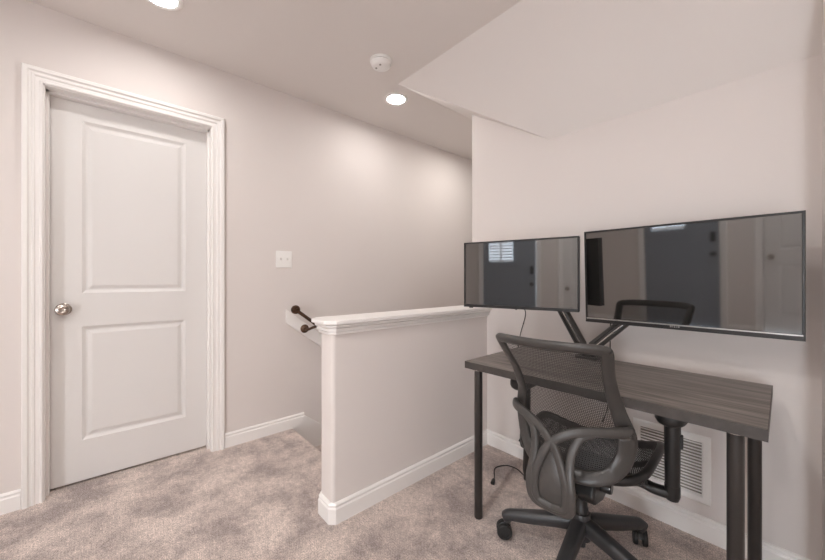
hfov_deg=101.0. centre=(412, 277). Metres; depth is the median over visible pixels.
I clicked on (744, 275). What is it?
television
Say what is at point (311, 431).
trim
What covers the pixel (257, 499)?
floor
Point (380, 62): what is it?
smoke detector
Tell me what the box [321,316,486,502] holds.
wall
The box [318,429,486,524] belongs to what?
baseboard
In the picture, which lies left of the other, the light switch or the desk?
the light switch
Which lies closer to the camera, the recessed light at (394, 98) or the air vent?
the air vent
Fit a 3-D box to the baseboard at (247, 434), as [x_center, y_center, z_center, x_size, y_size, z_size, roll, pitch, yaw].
[-1.014,1.054,2.376,0.535,0.092,0.015,0,0,-41]
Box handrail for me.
[286,305,320,346]
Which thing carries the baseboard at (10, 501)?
attached to the wall at (371, 218)
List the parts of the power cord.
cord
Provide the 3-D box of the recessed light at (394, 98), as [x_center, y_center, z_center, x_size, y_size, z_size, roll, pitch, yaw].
[-0.123,-1.337,2.544,0.182,0.011,0.182,0,0,-41]
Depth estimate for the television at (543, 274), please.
1.59 m
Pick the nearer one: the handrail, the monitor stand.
the monitor stand
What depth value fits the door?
1.94 m
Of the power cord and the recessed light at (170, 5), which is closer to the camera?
the recessed light at (170, 5)
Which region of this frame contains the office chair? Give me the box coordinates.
[496,333,687,559]
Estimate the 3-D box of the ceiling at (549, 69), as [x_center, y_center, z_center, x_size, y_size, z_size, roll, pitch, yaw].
[1.601,-1.065,2.554,2.820,0.550,1.945,0,0,-41]
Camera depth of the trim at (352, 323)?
1.74 m
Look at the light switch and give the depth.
2.46 m
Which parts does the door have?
knob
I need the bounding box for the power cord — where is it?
[491,465,522,484]
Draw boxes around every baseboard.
[0,489,20,514]
[225,412,304,447]
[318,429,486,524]
[487,429,810,559]
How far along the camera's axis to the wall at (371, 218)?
2.42 m
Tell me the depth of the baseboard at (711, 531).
1.51 m
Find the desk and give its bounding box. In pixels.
[465,346,772,559]
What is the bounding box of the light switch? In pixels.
[276,251,291,267]
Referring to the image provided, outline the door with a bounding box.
[50,95,205,488]
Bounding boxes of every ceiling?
[28,0,520,159]
[399,0,822,139]
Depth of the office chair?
1.15 m
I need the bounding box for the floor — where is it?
[0,429,746,559]
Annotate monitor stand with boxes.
[557,311,629,360]
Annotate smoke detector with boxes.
[370,53,391,71]
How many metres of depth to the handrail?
2.51 m
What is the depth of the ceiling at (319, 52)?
1.91 m
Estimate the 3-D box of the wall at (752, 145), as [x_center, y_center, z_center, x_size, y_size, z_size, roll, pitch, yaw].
[2.271,0.930,2.092,2.425,4.740,2.875,0,0,-41]
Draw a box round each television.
[464,236,579,311]
[584,210,805,341]
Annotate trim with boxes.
[21,62,224,509]
[292,415,320,446]
[311,305,491,334]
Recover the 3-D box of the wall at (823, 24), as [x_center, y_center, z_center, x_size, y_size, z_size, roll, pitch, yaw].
[1.443,-0.145,1.112,0.315,2.590,0.130,0,0,-41]
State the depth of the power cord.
1.92 m
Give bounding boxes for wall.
[0,0,471,493]
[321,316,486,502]
[472,54,821,559]
[822,0,824,559]
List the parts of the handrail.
rail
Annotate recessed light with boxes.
[147,0,183,10]
[384,92,407,105]
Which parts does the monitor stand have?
spring arm, spring arm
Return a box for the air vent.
[633,417,710,505]

